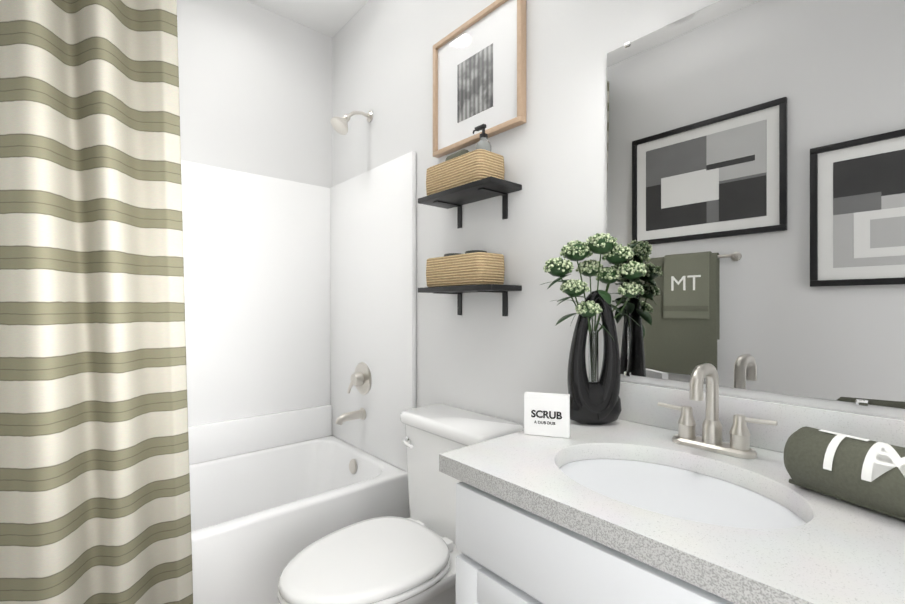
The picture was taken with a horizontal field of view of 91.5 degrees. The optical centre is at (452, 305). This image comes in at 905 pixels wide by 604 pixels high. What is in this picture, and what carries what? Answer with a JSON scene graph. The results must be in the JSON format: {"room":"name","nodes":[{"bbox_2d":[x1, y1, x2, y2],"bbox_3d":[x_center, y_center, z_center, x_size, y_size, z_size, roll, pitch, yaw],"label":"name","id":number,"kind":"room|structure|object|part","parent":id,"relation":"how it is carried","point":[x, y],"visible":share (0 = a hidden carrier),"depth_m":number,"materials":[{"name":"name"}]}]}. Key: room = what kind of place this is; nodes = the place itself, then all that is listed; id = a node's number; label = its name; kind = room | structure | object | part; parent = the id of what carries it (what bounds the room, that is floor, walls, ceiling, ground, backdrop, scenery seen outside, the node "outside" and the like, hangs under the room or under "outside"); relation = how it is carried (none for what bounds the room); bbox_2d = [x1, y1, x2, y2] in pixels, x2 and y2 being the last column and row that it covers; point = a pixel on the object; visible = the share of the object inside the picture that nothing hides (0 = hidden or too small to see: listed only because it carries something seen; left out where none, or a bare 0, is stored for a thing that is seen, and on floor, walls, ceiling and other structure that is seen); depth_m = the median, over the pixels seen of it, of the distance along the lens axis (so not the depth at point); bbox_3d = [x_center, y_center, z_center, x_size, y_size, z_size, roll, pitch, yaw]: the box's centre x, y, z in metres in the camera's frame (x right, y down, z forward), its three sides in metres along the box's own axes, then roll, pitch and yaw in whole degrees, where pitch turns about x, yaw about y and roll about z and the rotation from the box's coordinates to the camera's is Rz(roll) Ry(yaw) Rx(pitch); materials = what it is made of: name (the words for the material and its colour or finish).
{"room":"bathroom","nodes":[
{"label":"bathroom","id":0,"kind":"room"},
{"bbox_2d":[177,0,331,187],"bbox_3d":[-1.307,-0.190,2.100,1.524,2.740,0.100,0,0,-41],"label":"wall","id":1,"kind":"structure","parent":0,"point":[255,89],"depth_m":2.28,"materials":[{"name":"paint"}]},
{"bbox_2d":[246,0,368,36],"bbox_3d":[-0.257,-1.610,0.893,1.724,0.100,3.300,0,0,-41],"label":"ceiling","id":2,"kind":"structure","parent":0,"point":[331,18],"depth_m":2.33,"materials":[{"name":"paint"}]},
{"bbox_2d":[332,0,904,426],"bbox_3d":[0.356,-0.190,1.426,0.100,2.740,3.300,0,0,-41],"label":"wall","id":3,"kind":"structure","parent":0,"point":[481,354],"depth_m":1.52,"materials":[{"name":"paint"}]},
{"bbox_2d":[418,284,521,315],"bbox_3d":[0.051,-0.015,1.583,0.150,0.105,0.387,0,0,-41],"label":"shelf","id":4,"kind":"object","parent":3,"relation":"attached to","point":[495,288],"visible":1,"depth_m":1.53,"materials":[{"name":"black metal"}]},
{"bbox_2d":[426,250,504,286],"bbox_3d":[0.040,-0.129,1.595,0.134,0.121,0.304,0,0,-41],"label":"basket","id":5,"kind":"object","parent":4,"relation":"on","point":[476,267],"visible":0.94,"depth_m":1.50,"materials":[{"name":"beige wicker"}]},
{"bbox_2d":[418,176,521,227],"bbox_3d":[0.051,-0.355,1.583,0.150,0.105,0.387,0,0,-41],"label":"shelf","id":6,"kind":"object","parent":3,"relation":"attached to","point":[458,197],"visible":1,"depth_m":1.54,"materials":[{"name":"black metal"}]},
{"bbox_2d":[426,124,504,195],"bbox_3d":[0.040,-0.517,1.595,0.134,0.216,0.304,0,0,-41],"label":"basket","id":7,"kind":"object","parent":6,"relation":"on","point":[465,166],"visible":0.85,"depth_m":1.51,"materials":[{"name":"beige wicker"}]},
{"bbox_2d":[476,137,491,151],"bbox_3d":[0.107,-0.499,1.521,0.056,0.155,0.056,0,0,-41],"label":"bottle","id":8,"kind":"object","parent":7,"relation":"on","point":[483,143],"depth_m":1.50,"materials":[{"name":"clear glass"}]},
{"bbox_2d":[433,0,525,157],"bbox_3d":[0.083,-0.837,1.638,0.030,0.455,0.468,0,0,-41],"label":"art","id":9,"kind":"object","parent":3,"relation":"attached to","point":[479,68],"visible":1,"depth_m":1.61,"materials":[{"name":"white paper"}]},
{"bbox_2d":[457,43,492,122],"bbox_3d":[0.082,-0.820,1.637,0.001,0.225,0.190,0,0,-41],"label":"photo","id":10,"kind":"object","parent":9,"relation":"attached to","point":[475,69],"depth_m":1.63},
{"bbox_2d":[588,377,904,452],"bbox_3d":[0.695,0.259,0.942,0.020,0.102,0.915,0,0,-41],"label":"backsplash","id":11,"kind":"structure","parent":3,"relation":"attached to","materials":[{"name":"stone"}]},
{"bbox_2d":[607,0,904,408],"bbox_3d":[0.631,-0.262,1.023,0.010,0.908,0.590,0,0,-41],"label":"mirror","id":12,"kind":"object","parent":3,"relation":"attached to","point":[756,186],"visible":1,"depth_m":0.96,"materials":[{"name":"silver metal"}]},
{"bbox_3d":[-0.257,1.230,0.892,1.724,0.100,3.300,0,0,-41],"label":"floor","id":13,"kind":"structure","parent":0,"visible":0},
{"bbox_2d":[181,111,415,603],"bbox_3d":[-1.003,0.096,1.750,1.520,2.168,0.823,0,0,-41],"label":"bathtub","id":14,"kind":"object","parent":13,"relation":"on","point":[300,314],"visible":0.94,"depth_m":2.18,"materials":[{"name":"plastic"}]},
{"bbox_3d":[-0.514,0.558,2.193,0.145,0.056,0.042,0,0,-41],"label":"spout","id":15,"kind":"part","parent":14,"relation":"part of","materials":[{"name":"silver metal"}]},
{"bbox_3d":[-0.507,0.405,2.234,0.026,0.086,0.070,0,0,-41],"label":"valve lever","id":16,"kind":"part","parent":14,"relation":"part of","materials":[{"name":"silver metal"}]},
{"bbox_3d":[-0.468,-0.945,2.194,0.127,0.053,0.017,0,0,-41],"label":"shower arm","id":17,"kind":"part","parent":14,"relation":"part of"},
{"bbox_3d":[-0.476,0.370,2.226,0.056,0.164,0.164,0,0,-41],"label":"valve plate","id":18,"kind":"part","parent":14,"relation":"part of","materials":[{"name":"silver metal"}]},
{"bbox_2d":[278,404,523,603],"bbox_3d":[-0.172,0.788,1.384,0.730,0.785,0.456,0,0,-41],"label":"toilet","id":19,"kind":"object","parent":13,"relation":"on","point":[392,560],"visible":0.83,"depth_m":1.35,"materials":[{"name":"ceramic"}]},
{"bbox_3d":[-0.261,0.749,1.306,0.490,0.027,0.392,0,0,-41],"label":"lid","id":20,"kind":"part","parent":19,"relation":"part of","materials":[{"name":"plastic"}]},
{"bbox_3d":[-0.260,0.774,1.307,0.495,0.020,0.396,0,0,-41],"label":"seat","id":21,"kind":"part","parent":19,"relation":"part of","materials":[{"name":"plastic"}]},
{"bbox_3d":[-0.161,0.497,1.586,0.032,0.016,0.071,0,0,-41],"label":"lever","id":22,"kind":"part","parent":19,"relation":"part of","materials":[{"name":"metal"}]},
{"bbox_3d":[-0.175,0.983,1.381,0.708,0.395,0.384,0,0,-41],"label":"bowl","id":23,"kind":"part","parent":19,"relation":"part of","materials":[{"name":"ceramic"}]},
{"bbox_3d":[0.025,0.629,1.555,0.196,0.382,0.430,0,0,-41],"label":"tank","id":24,"kind":"part","parent":19,"relation":"part of","materials":[{"name":"ceramic"}]},
{"bbox_3d":[0.022,0.416,1.553,0.216,0.042,0.456,0,0,-41],"label":"tank lid","id":25,"kind":"part","parent":19,"relation":"part of","materials":[{"name":"ceramic"}]},
{"bbox_2d":[439,363,904,603],"bbox_3d":[0.487,0.651,0.761,0.570,1.057,0.915,0,0,-41],"label":"bathroom vanity","id":26,"kind":"object","parent":13,"relation":"on","point":[653,494],"visible":0.96,"depth_m":0.76,"materials":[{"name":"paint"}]},
{"bbox_3d":[0.153,0.534,0.730,0.018,0.062,0.304,0,0,-41],"label":"door rail","id":27,"kind":"part","parent":26,"relation":"part of","materials":[{"name":"paint"}]},
{"bbox_2d":[524,392,569,437],"bbox_3d":[0.226,0.260,1.053,0.105,0.098,0.023,0,0,18],"label":"sign","id":28,"kind":"object","parent":26,"relation":"on","point":[546,414],"visible":1,"depth_m":1.04,"materials":[{"name":"white"}]},
{"bbox_2d":[541,233,648,424],"bbox_3d":[0.371,0.059,1.152,0.215,0.501,0.214,0,0,-41],"label":"vase","id":29,"kind":"object","parent":26,"relation":"on","point":[594,400],"visible":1,"depth_m":1.14,"materials":[{"name":"black ceramic"}]},
{"bbox_3d":[0.351,0.034,1.172,0.020,0.330,0.043,0,0,-41],"label":"stem","id":30,"kind":"part","parent":29,"relation":"part of","materials":[{"name":"green plant"}]},
{"bbox_3d":[0.372,0.056,1.177,0.021,0.285,0.024,0,0,-41],"label":"stem","id":31,"kind":"part","parent":29,"relation":"part of","materials":[{"name":"green plant"}]},
{"bbox_3d":[0.380,0.026,1.155,0.010,0.345,0.022,0,0,-41],"label":"stem","id":32,"kind":"part","parent":29,"relation":"part of","materials":[{"name":"green plant"}]},
{"bbox_3d":[0.406,0.039,1.167,0.058,0.321,0.038,0,0,-41],"label":"stem","id":33,"kind":"part","parent":29,"relation":"part of","materials":[{"name":"green plant"}]},
{"bbox_3d":[0.418,0.086,1.152,0.059,0.226,0.071,0,0,-41],"label":"stem","id":34,"kind":"part","parent":29,"relation":"part of","materials":[{"name":"green plant"}]},
{"bbox_3d":[0.422,0.061,1.153,0.063,0.276,0.076,0,0,-41],"label":"stem","id":35,"kind":"part","parent":29,"relation":"part of","materials":[{"name":"green plant"}]},
{"bbox_3d":[0.295,0.422,0.567,0.018,0.131,0.859,0,0,-41],"label":"drawer","id":36,"kind":"part","parent":26,"relation":"part of","materials":[{"name":"paint"}]},
{"bbox_2d":[658,363,777,458],"bbox_3d":[0.536,0.216,0.933,0.126,0.187,0.232,0,0,-41],"label":"faucet","id":37,"kind":"object","parent":26,"relation":"on","point":[685,444],"depth_m":0.94,"materials":[{"name":"silver metal"}]},
{"bbox_2d":[783,426,904,520],"bbox_3d":[0.665,0.258,0.632,0.101,0.101,0.310,0,0,-25],"label":"rolled towel","id":38,"kind":"object","parent":26,"relation":"on","point":[865,473],"visible":1,"depth_m":0.67,"materials":[{"name":"green fabric"}]},
{"bbox_3d":[-0.869,-0.190,0.360,0.100,2.740,3.300,0,0,-41],"label":"wall","id":39,"kind":"structure","parent":0,"visible":0},
{"bbox_2d":[0,0,192,603],"bbox_3d":[-0.633,-0.162,1.325,1.537,2.615,0.311,0,0,-41],"label":"curtain","id":40,"kind":"object","parent":39,"relation":"attached to","point":[95,507],"visible":1,"depth_m":1.09,"materials":[{"name":"beige fabric"}]}
]}

